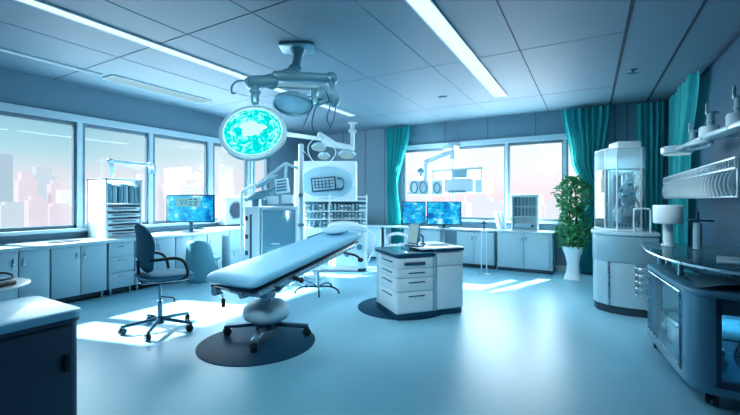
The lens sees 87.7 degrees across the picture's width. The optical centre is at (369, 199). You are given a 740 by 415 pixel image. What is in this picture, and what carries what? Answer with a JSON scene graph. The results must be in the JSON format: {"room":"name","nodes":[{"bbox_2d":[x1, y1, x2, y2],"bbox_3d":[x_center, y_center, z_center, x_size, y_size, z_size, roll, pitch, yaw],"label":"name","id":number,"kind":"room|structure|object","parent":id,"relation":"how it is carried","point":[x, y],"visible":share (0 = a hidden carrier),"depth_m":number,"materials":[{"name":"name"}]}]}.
{"room":"operating room","nodes":[
{"label":"operating room","id":0,"kind":"room"},
{"bbox_2d":[0,67,307,242],"bbox_3d":[-4.314,-0.200,7.043,0.200,3.300,9.750,0,0,30],"label":"wall","id":1,"kind":"structure","parent":0,"point":[16,87],"depth_m":6.66,"materials":[{"name":"paint"}]},
{"bbox_2d":[0,102,267,235],"bbox_3d":[-4.109,-0.430,7.271,0.250,1.860,6.150,0,0,30],"label":"window","id":2,"kind":"structure","parent":1,"relation":"in","point":[78,125],"depth_m":6.38,"materials":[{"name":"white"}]},
{"bbox_2d":[106,158,155,175],"bbox_3d":[-4.183,-0.559,6.840,0.249,0.309,0.842,0,0,30],"label":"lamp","id":3,"kind":"object","parent":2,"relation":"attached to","point":[152,168],"visible":1,"depth_m":6.72,"materials":[{"name":"white metal"}]},
{"bbox_2d":[0,0,739,135],"bbox_3d":[-0.511,-1.925,4.870,8.960,0.150,10.150,0,0,30],"label":"ceiling","id":4,"kind":"structure","parent":0,"point":[342,30],"depth_m":4.76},
{"bbox_2d":[0,47,101,75],"bbox_3d":[-4.646,-1.840,4.468,0.084,0.020,2.770,0,0,30],"label":"recessed light","id":5,"kind":"object","parent":4,"relation":"in","point":[1,49],"visible":1,"depth_m":5.12,"materials":[{"name":"white plastic"}]},
{"bbox_2d":[102,74,211,103],"bbox_3d":[-3.492,-1.840,6.487,0.324,0.020,1.720,0,0,30],"label":"recessed light","id":6,"kind":"object","parent":4,"relation":"in","point":[114,78],"visible":1,"depth_m":6.34,"materials":[{"name":"white plastic"}]},
{"bbox_2d":[53,0,289,79],"bbox_3d":[-1.607,-1.853,4.051,7.470,0.013,0.012,0,0,30],"label":"trim","id":7,"kind":"structure","parent":4,"relation":"attached to","point":[286,0],"depth_m":4.25,"materials":[{"name":"blue"}]},
{"bbox_2d":[15,0,355,115],"bbox_3d":[-2.097,-1.840,5.402,0.164,0.020,6.920,0,0,30],"label":"recessed light","id":8,"kind":"object","parent":4,"relation":"in","point":[39,4],"visible":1,"depth_m":4.36,"materials":[{"name":"white plastic"}]},
{"bbox_2d":[104,0,406,124],"bbox_3d":[-1.415,-1.853,5.386,0.006,0.014,9.750,0,0,30],"label":"trim","id":9,"kind":"structure","parent":4,"relation":"attached to","point":[104,0],"depth_m":4.46,"materials":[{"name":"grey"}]},
{"bbox_2d":[218,42,339,160],"bbox_3d":[-0.852,-1.109,4.151,0.871,1.482,1.338,0,0,21],"label":"lamp","id":10,"kind":"object","parent":4,"relation":"hanging from","point":[248,133],"visible":1,"depth_m":3.88,"materials":[{"name":"blue metal"}]},
{"bbox_2d":[287,122,356,165],"bbox_3d":[-1.049,-1.292,8.611,1.964,1.117,0.637,0,0,-41],"label":"ceiling lamp","id":11,"kind":"object","parent":4,"relation":"hanging from","point":[347,151],"visible":0.99,"depth_m":8.79,"materials":[{"name":"white plastic"}]},
{"bbox_2d":[228,0,446,120],"bbox_3d":[-0.546,-1.853,4.890,0.010,0.014,9.750,0,0,30],"label":"trim","id":12,"kind":"structure","parent":4,"relation":"attached to","point":[228,0],"depth_m":4.85,"materials":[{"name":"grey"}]},
{"bbox_2d":[386,126,409,243],"bbox_3d":[0.683,-0.190,9.582,0.681,3.240,0.142,0,0,30],"label":"curtain","id":13,"kind":"object","parent":4,"relation":"hanging from","point":[397,138],"visible":0.8,"depth_m":9.60,"materials":[{"name":"teal fabric"}]},
{"bbox_2d":[195,32,621,109],"bbox_3d":[-0.446,-1.853,6.083,7.470,0.013,0.012,0,0,30],"label":"trim","id":14,"kind":"structure","parent":4,"relation":"attached to","point":[619,32],"depth_m":5.19,"materials":[{"name":"blue"}]},
{"bbox_2d":[353,0,488,114],"bbox_3d":[0.322,-1.853,4.394,0.008,0.014,9.750,0,0,30],"label":"trim","id":15,"kind":"structure","parent":4,"relation":"attached to","point":[353,0],"depth_m":4.60,"materials":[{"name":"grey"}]},
{"bbox_2d":[405,0,506,97],"bbox_3d":[0.720,-1.840,4.022,0.214,0.020,6.520,0,0,30],"label":"recessed light","id":16,"kind":"object","parent":4,"relation":"in","point":[428,11],"visible":1,"depth_m":4.43,"materials":[{"name":"white plastic"}]},
{"bbox_2d":[496,0,548,111],"bbox_3d":[1.321,-1.853,3.824,0.012,0.014,9.750,0,0,30],"label":"trim","id":17,"kind":"structure","parent":4,"relation":"attached to","point":[496,0],"depth_m":4.63,"materials":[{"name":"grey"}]},
{"bbox_2d":[562,105,609,273],"bbox_3d":[4.226,-0.190,7.559,0.840,3.240,0.152,0,0,30],"label":"curtain","id":18,"kind":"object","parent":4,"relation":"hanging from","point":[586,128],"visible":0.6,"depth_m":7.55,"materials":[{"name":"teal fabric"}]},
{"bbox_2d":[609,0,634,104],"bbox_3d":[2.271,-1.853,3.280,0.035,0.014,9.750,0,0,30],"label":"trim","id":19,"kind":"structure","parent":4,"relation":"attached to","point":[632,2],"depth_m":4.54,"materials":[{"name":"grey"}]},
{"bbox_2d":[636,101,664,263],"bbox_3d":[5.163,-0.180,7.092,0.430,3.220,0.121,0,0,30],"label":"curtain","id":20,"kind":"object","parent":4,"relation":"hanging from","point":[650,118],"visible":0.53,"depth_m":7.07,"materials":[{"name":"teal fabric"}]},
{"bbox_2d":[646,0,707,101],"bbox_3d":[2.779,-1.853,2.990,0.030,0.014,9.750,0,0,30],"label":"trim","id":21,"kind":"structure","parent":4,"relation":"attached to","point":[704,1],"depth_m":4.51,"materials":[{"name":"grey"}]},
{"bbox_2d":[668,71,699,290],"bbox_3d":[4.926,-0.170,6.082,0.136,3.200,1.850,0,0,30],"label":"curtain","id":22,"kind":"object","parent":4,"relation":"hanging from","point":[682,105],"visible":0.42,"depth_m":5.97,"materials":[{"name":"teal fabric"}]},
{"bbox_2d":[63,256,739,414],"bbox_3d":[-0.511,1.525,4.870,8.960,0.150,10.150,0,0,30],"label":"floor","id":23,"kind":"structure","parent":0,"point":[520,343],"depth_m":3.57,"materials":[{"name":"laminate"}]},
{"bbox_2d":[0,278,30,291],"bbox_3d":[-3.066,1.055,2.938,0.720,0.790,0.720,0,0,10],"label":"tray table","id":24,"kind":"object","parent":23,"relation":"on","point":[21,282],"visible":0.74,"depth_m":3.03,"materials":[{"name":"white plastic"}]},
{"bbox_2d":[0,272,16,287],"bbox_3d":[-2.984,0.616,2.942,0.461,0.088,0.265,0,0,5],"label":"tray","id":25,"kind":"object","parent":24,"relation":"on","point":[3,282],"visible":1,"depth_m":2.96,"materials":[{"name":"black plastic"}]},
{"bbox_2d":[0,249,49,300],"bbox_3d":[-4.789,1.050,5.063,0.840,0.800,0.652,0,0,30],"label":"base cabinet","id":26,"kind":"object","parent":23,"relation":"on","point":[34,265],"visible":0.66,"depth_m":4.95,"materials":[{"name":"blue metal"}]},
{"bbox_2d":[0,296,80,414],"bbox_3d":[-2.263,1.020,1.730,0.654,0.800,1.460,0,0,30],"label":"storage cabinet","id":27,"kind":"object","parent":23,"relation":"on","point":[38,334],"visible":1,"depth_m":2.05,"materials":[{"name":"blue plastic"}]},
{"bbox_2d":[50,244,106,301],"bbox_3d":[-4.450,1.050,5.657,0.840,0.800,0.682,0,0,30],"label":"base cabinet","id":28,"kind":"object","parent":23,"relation":"on","point":[77,272],"visible":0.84,"depth_m":5.44,"materials":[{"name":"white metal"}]},
{"bbox_2d":[104,241,133,295],"bbox_3d":[-4.174,1.050,6.139,0.840,0.800,0.372,0,0,30],"label":"base cabinet","id":29,"kind":"object","parent":23,"relation":"on","point":[120,256],"visible":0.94,"depth_m":5.92,"materials":[{"name":"blue metal"}]},
{"bbox_2d":[132,238,174,289],"bbox_3d":[-3.906,1.050,6.608,0.840,0.800,0.672,0,0,30],"label":"base cabinet","id":30,"kind":"object","parent":23,"relation":"on","point":[166,246],"visible":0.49,"depth_m":6.49,"materials":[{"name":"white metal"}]},
{"bbox_2d":[118,224,194,341],"bbox_3d":[-2.308,0.853,4.295,0.719,1.195,0.756,0,0,7],"label":"swivel chair","id":31,"kind":"object","parent":23,"relation":"on","point":[145,243],"visible":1,"depth_m":4.15,"materials":[{"name":"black fabric"}]},
{"bbox_2d":[175,235,206,281],"bbox_3d":[-3.576,1.050,7.186,0.840,0.800,0.622,0,0,30],"label":"base cabinet","id":32,"kind":"object","parent":23,"relation":"on","point":[180,242],"visible":0.26,"depth_m":6.82,"materials":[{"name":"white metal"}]},
{"bbox_2d":[185,241,220,283],"bbox_3d":[-2.906,1.071,6.745,0.598,0.761,0.504,0,0,0],"label":"shell chair","id":33,"kind":"object","parent":23,"relation":"on","point":[200,258],"visible":0.88,"depth_m":6.52,"materials":[{"name":"blue plastic"}]},
{"bbox_2d":[207,233,221,268],"bbox_3d":[-3.331,1.050,7.615,0.840,0.800,0.332,0,0,30],"label":"base cabinet","id":34,"kind":"object","parent":23,"relation":"on","point":[215,240],"visible":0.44,"depth_m":7.45,"materials":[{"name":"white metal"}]},
{"bbox_2d":[198,225,243,267],"bbox_3d":[-2.912,1.010,8.228,0.980,0.880,1.020,0,0,30],"label":"base cabinet","id":35,"kind":"object","parent":23,"relation":"on","point":[230,238],"visible":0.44,"depth_m":7.64,"materials":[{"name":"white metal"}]},
{"bbox_2d":[195,326,314,366],"bbox_3d":[-1.144,1.446,3.924,1.160,0.007,1.160,0,0,30],"label":"floor mat","id":36,"kind":"object","parent":23,"relation":"on","point":[279,344],"visible":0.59,"depth_m":3.77,"materials":[{"name":"rubber"}]},
{"bbox_2d":[206,225,362,352],"bbox_3d":[-0.844,0.894,4.524,0.956,1.095,2.084,0,0,30],"label":"table","id":37,"kind":"object","parent":36,"relation":"on","point":[263,276],"visible":1,"depth_m":3.98,"materials":[{"name":"white leather"}]},
{"bbox_2d":[322,225,348,233],"bbox_3d":[-0.464,0.402,5.206,0.400,0.110,0.316,0,0,30],"label":"pillow","id":38,"kind":"object","parent":37,"relation":"on","point":[336,229],"depth_m":5.10,"materials":[{"name":"white fabric"}]},
{"bbox_2d":[240,162,297,280],"bbox_3d":[-1.781,0.379,7.111,1.101,2.142,0.594,0,0,-3],"label":"machine","id":39,"kind":"object","parent":23,"relation":"on","point":[267,228],"visible":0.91,"depth_m":6.88,"materials":[{"name":"white metal"}]},
{"bbox_2d":[244,174,281,201],"bbox_3d":[-1.921,-0.212,6.960,0.619,0.495,0.472,0,0,30],"label":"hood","id":40,"kind":"object","parent":39,"relation":"attached to","point":[254,197],"depth_m":6.90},
{"bbox_2d":[241,206,297,207],"bbox_3d":[-1.782,0.132,7.110,1.018,0.027,0.540,0,0,0],"label":"shelf","id":41,"kind":"object","parent":39,"relation":"attached to","point":[241,206],"depth_m":6.84,"materials":[{"name":"white plastic"}]},
{"bbox_2d":[290,144,309,285],"bbox_3d":[-1.171,0.242,6.549,0.275,2.405,0.268,0,0,22],"label":"stand","id":42,"kind":"object","parent":23,"relation":"on","point":[300,195],"visible":0.82,"depth_m":6.51,"materials":[{"name":"white metal"}]},
{"bbox_2d":[305,232,324,279],"bbox_3d":[-1.029,1.018,7.200,0.440,0.864,0.360,0,0,0],"label":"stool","id":43,"kind":"object","parent":23,"relation":"on","point":[313,276],"visible":0.34,"depth_m":7.15,"materials":[{"name":"white plastic"}]},
{"bbox_2d":[294,161,356,262],"bbox_3d":[-1.032,0.273,9.017,1.458,2.354,0.527,0,0,0],"label":"medical equipment cabinet","id":44,"kind":"object","parent":23,"relation":"on","point":[337,178],"visible":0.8,"depth_m":8.84,"materials":[{"name":"white plastic"}]},
{"bbox_2d":[294,266,357,297],"bbox_3d":[-0.676,1.247,5.979,0.971,0.373,0.693,0,0,0],"label":"stand","id":45,"kind":"object","parent":23,"relation":"on","point":[318,269],"visible":0.95,"depth_m":5.94,"materials":[{"name":"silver metal"}]},
{"bbox_2d":[312,266,357,271],"bbox_3d":[-0.540,1.075,6.010,0.700,0.030,0.380,0,0,0],"label":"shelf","id":46,"kind":"object","parent":45,"relation":"attached to","point":[320,268],"depth_m":5.87,"materials":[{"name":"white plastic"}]},
{"bbox_2d":[304,195,366,265],"bbox_3d":[-0.754,0.671,8.300,1.386,1.558,0.288,0,0,0],"label":"shelf","id":47,"kind":"object","parent":23,"relation":"on","point":[308,202],"visible":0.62,"depth_m":8.28,"materials":[{"name":"white plastic"}]},
{"bbox_2d":[328,221,374,271],"bbox_3d":[-0.382,0.940,7.940,0.983,1.020,0.460,0,0,0],"label":"console","id":48,"kind":"object","parent":23,"relation":"on","point":[360,249],"visible":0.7,"depth_m":7.77,"materials":[{"name":"white plastic"}]},
{"bbox_2d":[329,224,366,231],"bbox_3d":[-0.473,0.580,7.930,0.800,0.140,0.440,0,0,0],"label":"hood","id":49,"kind":"object","parent":48,"relation":"attached to","point":[352,227],"depth_m":7.73,"materials":[{"name":"white fabric"}]},
{"bbox_2d":[385,232,407,246],"bbox_3d":[0.545,1.043,7.506,0.503,0.806,0.487,0,0,0],"label":"chair","id":50,"kind":"object","parent":23,"relation":"on","point":[393,233],"visible":0.23,"depth_m":7.62,"materials":[{"name":"white plastic"}]},
{"bbox_2d":[358,297,439,319],"bbox_3d":[0.434,1.446,5.234,1.200,0.007,1.200,0,0,30],"label":"floor mat","id":51,"kind":"object","parent":23,"relation":"on","point":[369,307],"visible":0.39,"depth_m":5.03,"materials":[{"name":"rubber"}]},
{"bbox_2d":[375,241,463,320],"bbox_3d":[0.639,1.020,5.064,0.974,0.845,0.735,0,0,-20],"label":"cabinet","id":52,"kind":"object","parent":51,"relation":"on","point":[423,281],"visible":0.98,"depth_m":4.76,"materials":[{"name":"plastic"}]},
{"bbox_2d":[376,246,434,254],"bbox_3d":[0.441,0.647,4.996,0.548,0.010,0.715,0,0,-20],"label":"island countertop","id":53,"kind":"structure","parent":52,"relation":"on","point":[397,250],"depth_m":4.89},
{"bbox_2d":[399,241,462,249],"bbox_3d":[0.796,0.605,5.138,0.615,0.015,0.695,0,0,-20],"label":"island countertop","id":54,"kind":"structure","parent":52,"relation":"on","point":[426,247],"depth_m":4.94,"materials":[{"name":"white plastic"}]},
{"bbox_2d":[405,223,424,246],"bbox_3d":[0.583,0.452,5.022,0.220,0.291,0.187,0,0,45],"label":"terminal","id":55,"kind":"object","parent":54,"relation":"on","point":[414,230],"visible":0.99,"depth_m":5.00,"materials":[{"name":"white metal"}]},
{"bbox_2d":[404,229,443,242],"bbox_3d":[1.248,1.065,8.938,0.892,0.770,0.320,0,0,30],"label":"base cabinet","id":56,"kind":"object","parent":23,"relation":"on","point":[429,235],"visible":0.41,"depth_m":8.73,"materials":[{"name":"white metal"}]},
{"bbox_2d":[367,224,497,256],"bbox_3d":[1.092,1.038,9.027,3.640,0.825,0.360,0,0,30],"label":"desk","id":57,"kind":"object","parent":23,"relation":"on","point":[380,232],"visible":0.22,"depth_m":9.39,"materials":[{"name":"white laminate"}]},
{"bbox_2d":[402,201,425,226],"bbox_3d":[1.031,0.330,9.073,0.553,0.590,0.180,0,0,6],"label":"monitor","id":58,"kind":"object","parent":57,"relation":"on","point":[412,211],"visible":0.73,"depth_m":9.04,"materials":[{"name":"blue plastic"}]},
{"bbox_2d":[427,201,460,227],"bbox_3d":[1.669,0.329,8.685,0.766,0.591,0.180,0,0,6],"label":"monitor","id":59,"kind":"object","parent":57,"relation":"on","point":[443,213],"visible":1,"depth_m":8.65,"materials":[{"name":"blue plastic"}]},
{"bbox_2d":[457,231,496,268],"bbox_3d":[2.308,1.065,8.333,0.792,0.770,0.320,0,0,30],"label":"base cabinet","id":60,"kind":"object","parent":23,"relation":"on","point":[470,241],"visible":0.84,"depth_m":8.20,"materials":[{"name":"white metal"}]},
{"bbox_2d":[478,221,491,274],"bbox_3d":[2.244,0.930,7.545,0.220,1.040,0.242,0,0,-20],"label":"stand","id":61,"kind":"object","parent":23,"relation":"on","point":[483,223],"visible":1,"depth_m":7.54,"materials":[{"name":"white plastic"}]},
{"bbox_2d":[496,229,555,274],"bbox_3d":[3.225,1.038,7.964,1.100,0.825,0.630,0,0,30],"label":"base cabinet","id":62,"kind":"object","parent":23,"relation":"on","point":[520,251],"visible":0.88,"depth_m":7.70,"materials":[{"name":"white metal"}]},
{"bbox_2d":[511,194,538,230],"bbox_3d":[3.194,0.255,7.945,0.520,0.740,0.435,0,0,22],"label":"rack","id":63,"kind":"object","parent":62,"relation":"on","point":[524,207],"visible":1,"depth_m":7.85,"materials":[{"name":"white plastic"}]},
{"bbox_2d":[550,174,593,281],"bbox_3d":[3.657,0.489,6.948,0.737,1.921,0.688,0,0,34],"label":"potted plant","id":64,"kind":"object","parent":23,"relation":"on","point":[573,252],"visible":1,"depth_m":6.85,"materials":[{"name":"green plant"}]},
{"bbox_2d":[591,227,659,317],"bbox_3d":[3.374,0.925,5.144,0.725,1.050,0.820,0,0,30],"label":"cabinet","id":65,"kind":"object","parent":23,"relation":"on","point":[615,254],"depth_m":4.85,"materials":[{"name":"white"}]},
{"bbox_2d":[594,141,645,231],"bbox_3d":[3.349,-0.185,5.135,0.494,1.170,0.462,0,0,10],"label":"glass case","id":66,"kind":"object","parent":65,"relation":"on","point":[620,155],"visible":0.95,"depth_m":5.02,"materials":[{"name":"white glass"}]},
{"bbox_2d":[608,171,639,226],"bbox_3d":[3.384,-0.012,5.091,0.369,0.760,0.330,0,0,10],"label":"apparatus","id":67,"kind":"object","parent":66,"relation":"in","point":[626,193],"visible":0.97,"depth_m":5.11,"materials":[{"name":"white plastic"}]},
{"bbox_2d":[633,208,651,232],"bbox_3d":[3.372,0.247,4.774,0.184,0.306,0.098,0,0,30],"label":"towel rail","id":68,"kind":"object","parent":65,"relation":"on","point":[634,209],"visible":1,"depth_m":4.77,"materials":[{"name":"white plastic"}]},
{"bbox_2d":[635,242,739,405],"bbox_3d":[2.987,0.968,3.401,0.986,0.964,2.133,0,0,30],"label":"counter","id":69,"kind":"object","parent":23,"relation":"on","point":[707,318],"visible":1,"depth_m":2.89,"materials":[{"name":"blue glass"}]},
{"bbox_2d":[635,265,647,297],"bbox_3d":[2.883,0.860,4.058,0.151,0.320,0.226,0,0,30],"label":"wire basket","id":70,"kind":"object","parent":69,"relation":"on","point":[636,274],"depth_m":4.05,"materials":[{"name":"silver metal"}]},
{"bbox_2d":[653,205,683,246],"bbox_3d":[3.170,0.271,4.097,0.260,0.435,0.260,0,0,30],"label":"lamp","id":71,"kind":"object","parent":69,"relation":"on","point":[667,215],"visible":1,"depth_m":4.03,"materials":[{"name":"white plastic"}]},
{"bbox_2d":[666,317,677,346],"bbox_3d":[2.835,1.200,3.471,0.210,0.190,0.270,0,0,24],"label":"box","id":72,"kind":"object","parent":69,"relation":"in","point":[672,326],"visible":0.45,"depth_m":3.47,"materials":[{"name":"white plastic"}]},
{"bbox_2d":[643,242,739,271],"bbox_3d":[3.023,0.497,3.386,0.910,0.015,2.120,0,0,30],"label":"countertop","id":73,"kind":"structure","parent":69,"relation":"on","point":[706,256],"depth_m":3.53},
{"bbox_2d":[686,212,713,248],"bbox_3d":[3.288,0.303,3.837,0.250,0.370,0.072,0,0,0],"label":"tap","id":74,"kind":"object","parent":69,"relation":"on","point":[697,227],"visible":1,"depth_m":3.81,"materials":[{"name":"blue metal"}]},
{"bbox_2d":[665,313,739,342],"bbox_3d":[2.725,0.974,2.865,0.770,0.012,0.680,0,0,30],"label":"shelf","id":75,"kind":"object","parent":69,"relation":"attached to","point":[730,329],"depth_m":2.83,"materials":[{"name":"blue glass"}]},
{"bbox_2d":[716,256,739,264],"bbox_3d":[2.982,0.343,2.942,0.497,0.289,0.420,0,0,42],"label":"laptop","id":76,"kind":"object","parent":69,"relation":"on","point":[729,260],"visible":1,"depth_m":2.99,"materials":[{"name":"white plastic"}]},
{"bbox_2d":[733,343,739,367],"bbox_3d":[2.759,1.044,2.707,0.296,0.442,0.064,0,0,30],"label":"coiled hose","id":77,"kind":"object","parent":69,"relation":"in","point":[736,353],"visible":1,"depth_m":2.78,"materials":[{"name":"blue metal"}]},
{"bbox_3d":[-5.122,1.050,4.481,0.840,0.800,0.652,0,0,30],"label":"base cabinet","id":78,"kind":"object","parent":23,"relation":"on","visible":0},
{"bbox_2d":[0,229,224,252],"bbox_3d":[-4.284,0.625,5.983,0.895,0.050,4.180,0,0,30],"label":"countertop","id":79,"kind":"structure","parent":78,"relation":"on","point":[38,244],"depth_m":5.62,"materials":[{"name":"white laminate"}]},
{"bbox_2d":[87,178,141,238],"bbox_3d":[-4.173,0.130,6.311,0.572,0.940,0.560,0,0,30],"label":"shelf unit","id":80,"kind":"object","parent":79,"relation":"on","point":[114,205],"visible":0.94,"depth_m":6.14,"materials":[{"name":"white plastic"}]},
{"bbox_2d":[166,195,214,231],"bbox_3d":[-3.372,0.250,7.250,0.900,0.700,0.180,0,0,0],"label":"monitor","id":81,"kind":"object","parent":79,"relation":"on","point":[179,208],"visible":1,"depth_m":7.21,"materials":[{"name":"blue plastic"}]},
{"bbox_2d":[218,197,261,224],"bbox_3d":[-2.962,0.240,8.891,0.275,0.620,1.100,0,0,30],"label":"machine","id":82,"kind":"object","parent":79,"relation":"on","point":[228,207],"visible":0.64,"depth_m":8.47,"materials":[{"name":"white plastic"}]},
{"bbox_2d":[308,99,668,265],"bbox_3d":[1.956,-0.200,9.190,8.560,3.300,0.200,0,0,30],"label":"wall","id":83,"kind":"structure","parent":0,"point":[547,123],"depth_m":8.96,"materials":[{"name":"paint"}]},
{"bbox_2d":[0,21,360,130],"bbox_3d":[-2.630,-1.853,6.081,0.006,0.014,9.750,0,0,30],"label":"trim","id":84,"kind":"structure","parent":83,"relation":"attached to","point":[0,21],"depth_m":5.01,"materials":[{"name":"blue"}]},
{"bbox_2d":[401,133,583,224],"bbox_3d":[2.575,-0.430,8.761,4.120,1.860,0.250,0,0,30],"label":"window","id":85,"kind":"structure","parent":83,"relation":"in","point":[555,138],"depth_m":8.47,"materials":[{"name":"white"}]},
{"bbox_2d":[409,142,483,199],"bbox_3d":[1.771,-0.668,8.873,1.729,1.336,0.495,0,0,30],"label":"boom","id":86,"kind":"object","parent":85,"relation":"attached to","point":[470,185],"visible":1,"depth_m":8.68,"materials":[{"name":"white plastic"},{"name":"metal"}]},
{"bbox_2d":[688,36,739,245],"bbox_3d":[3.341,-0.200,2.784,0.200,3.300,9.950,0,0,30],"label":"wall","id":87,"kind":"structure","parent":0,"point":[715,87],"depth_m":4.90,"materials":[{"name":"paint"}]},
{"bbox_2d":[660,85,739,155],"bbox_3d":[3.654,-0.765,4.086,0.546,0.430,2.519,0,0,27],"label":"wall shelf","id":88,"kind":"object","parent":87,"relation":"attached to","point":[708,134],"visible":1,"depth_m":3.87,"materials":[{"name":"white plastic"}]},
{"bbox_2d":[663,156,739,198],"bbox_3d":[3.836,-0.179,4.316,0.441,0.321,3.384,0,0,30],"label":"wall rack","id":89,"kind":"object","parent":87,"relation":"attached to","point":[735,160],"visible":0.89,"depth_m":3.51,"materials":[{"name":"white plastic"}]},
{"bbox_2d":[719,165,726,195],"bbox_3d":[2.994,-0.172,3.254,0.058,0.284,0.044,0,0,17],"label":"slat","id":90,"kind":"object","parent":89,"relation":"hanging from","point":[721,179],"visible":0.63,"depth_m":3.26,"materials":[{"name":"plastic"}]},
{"bbox_2d":[723,162,731,195],"bbox_3d":[2.933,-0.172,3.147,0.058,0.284,0.044,0,0,17],"label":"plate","id":91,"kind":"object","parent":89,"relation":"hanging from","point":[725,181],"visible":0.58,"depth_m":3.15,"materials":[{"name":"white ceramic"}]},
{"bbox_2d":[728,162,735,195],"bbox_3d":[2.872,-0.172,3.041,0.058,0.284,0.044,0,0,17],"label":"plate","id":92,"kind":"object","parent":89,"relation":"hanging from","point":[732,177],"visible":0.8,"depth_m":3.05,"materials":[{"name":"white ceramic"}]},
{"bbox_2d":[699,25,739,79],"bbox_3d":[3.183,-1.818,2.759,0.050,0.056,9.750,0,0,30],"label":"trim","id":93,"kind":"structure","parent":87,"relation":"attached to","point":[736,33],"depth_m":4.67,"materials":[{"name":"grey metal"}]},
{"label":"outside","id":94,"kind":"structure","parent":0,"visible":0},
{"bbox_2d":[0,153,12,204],"bbox_3d":[-114.857,8.556,120.000,3.273,45.788,4.442,0,0,30],"label":"building","id":95,"kind":"structure","parent":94,"point":[6,160],"depth_m":119.77,"materials":[{"name":"grey"}]},
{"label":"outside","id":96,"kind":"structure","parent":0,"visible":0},
{"bbox_2d":[14,169,37,201],"bbox_3d":[-98.286,10.311,110.000,3.200,42.279,4.343,0,0,30],"label":"building","id":97,"kind":"structure","parent":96,"point":[25,186],"depth_m":108.74,"materials":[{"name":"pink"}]},
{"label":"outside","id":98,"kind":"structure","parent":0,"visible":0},
{"bbox_2d":[32,166,56,199],"bbox_3d":[-110.753,8.673,130.000,4.727,45.554,6.416,0,0,30],"label":"building","id":99,"kind":"structure","parent":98,"point":[43,175],"depth_m":128.69,"materials":[{"name":"grey"}]},
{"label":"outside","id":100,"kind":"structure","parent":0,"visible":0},
{"bbox_2d":[47,180,66,202],"bbox_3d":[-97.558,12.632,120.000,3.054,37.637,4.145,0,0,30],"label":"building","id":101,"kind":"structure","parent":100,"point":[54,185],"depth_m":118.41,"materials":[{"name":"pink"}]},
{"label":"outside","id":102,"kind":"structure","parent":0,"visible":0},
{"bbox_2d":[56,190,71,205],"bbox_3d":[-89.909,14.232,115.000,3.764,34.437,5.108,0,0,30],"label":"building","id":103,"kind":"structure","parent":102,"point":[62,196],"depth_m":112.88,"materials":[{"name":"grey"}]},
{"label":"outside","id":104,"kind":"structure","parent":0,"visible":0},
{"bbox_2d":[0,202,23,227],"bbox_3d":[-83.338,15.934,90.000,4.091,31.031,5.552,0,0,30],"label":"building","id":105,"kind":"structure","parent":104,"point":[11,213],"depth_m":88.27,"materials":[{"name":"grey"}]},
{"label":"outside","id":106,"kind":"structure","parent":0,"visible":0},
{"bbox_2d":[24,196,47,226],"bbox_3d":[-69.403,15.275,80.000,2.327,32.350,3.159,0,0,30],"label":"building","id":107,"kind":"structure","parent":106,"point":[35,207],"depth_m":79.15,"materials":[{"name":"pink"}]},
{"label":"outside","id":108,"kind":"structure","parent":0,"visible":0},
{"bbox_2d":[48,203,71,225],"bbox_3d":[-68.662,16.087,85.000,3.400,30.725,4.614,0,0,30],"label":"building","id":109,"kind":"structure","parent":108,"point":[58,213],"depth_m":83.82,"materials":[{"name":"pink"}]},
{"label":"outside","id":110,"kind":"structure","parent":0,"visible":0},
{"bbox_2d":[133,174,144,220],"bbox_3d":[-88.442,10.689,150.000,3.818,41.521,5.182,0,0,30],"label":"building","id":111,"kind":"structure","parent":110,"point":[139,176],"depth_m":148.26,"materials":[{"name":"grey"}]},
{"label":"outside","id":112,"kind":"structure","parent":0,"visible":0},
{"bbox_2d":[157,183,180,220],"bbox_3d":[-78.312,10.987,150.000,4.909,40.925,6.662,0,0,30],"label":"building","id":113,"kind":"structure","parent":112,"point":[166,188],"depth_m":147.50,"materials":[{"name":"grey"}]},
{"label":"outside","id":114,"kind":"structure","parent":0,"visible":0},
{"bbox_2d":[177,184,198,194],"bbox_3d":[-81.247,12.193,170.000,6.182,38.515,8.390,0,0,30],"label":"building","id":115,"kind":"structure","parent":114,"point":[186,189],"depth_m":167.63,"materials":[{"name":"grey"}]},
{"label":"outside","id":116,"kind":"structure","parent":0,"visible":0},
{"bbox_2d":[220,186,240,196],"bbox_3d":[-61.377,12.767,170.000,5.564,37.366,7.551,0,0,30],"label":"building","id":117,"kind":"structure","parent":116,"point":[228,191],"depth_m":167.51,"materials":[{"name":"grey"}]},
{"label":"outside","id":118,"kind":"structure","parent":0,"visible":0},
{"bbox_2d":[406,192,431,215],"bbox_3d":[19.091,13.767,150.000,8.143,35.367,6.000,0,0,30],"label":"building","id":119,"kind":"structure","parent":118,"point":[420,198],"depth_m":147.50,"materials":[{"name":"grey"}]},
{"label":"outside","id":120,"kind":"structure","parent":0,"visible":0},
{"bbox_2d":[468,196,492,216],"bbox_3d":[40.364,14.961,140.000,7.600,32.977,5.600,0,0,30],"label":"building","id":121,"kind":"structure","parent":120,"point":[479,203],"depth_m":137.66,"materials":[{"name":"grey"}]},
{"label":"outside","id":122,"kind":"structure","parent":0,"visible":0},
{"bbox_2d":[487,201,503,217],"bbox_3d":[39.584,15.948,120.000,5.330,31.003,3.927,0,0,30],"label":"building","id":123,"kind":"structure","parent":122,"point":[494,206],"depth_m":118.64,"materials":[{"name":"grey"}]},
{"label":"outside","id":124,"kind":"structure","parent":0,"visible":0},
{"bbox_2d":[545,198,561,218],"bbox_3d":[62.805,15.325,130.000,6.416,32.250,4.727,0,0,30],"label":"building","id":125,"kind":"structure","parent":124,"point":[552,212],"depth_m":128.40,"materials":[{"name":"grey"}]},
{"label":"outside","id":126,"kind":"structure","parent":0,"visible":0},
{"bbox_2d":[449,201,471,216],"bbox_3d":[28.701,15.831,130.000,9.623,31.237,7.091,0,0,30],"label":"building","id":127,"kind":"structure","parent":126,"point":[466,208],"depth_m":125.86,"materials":[{"name":"grey"}]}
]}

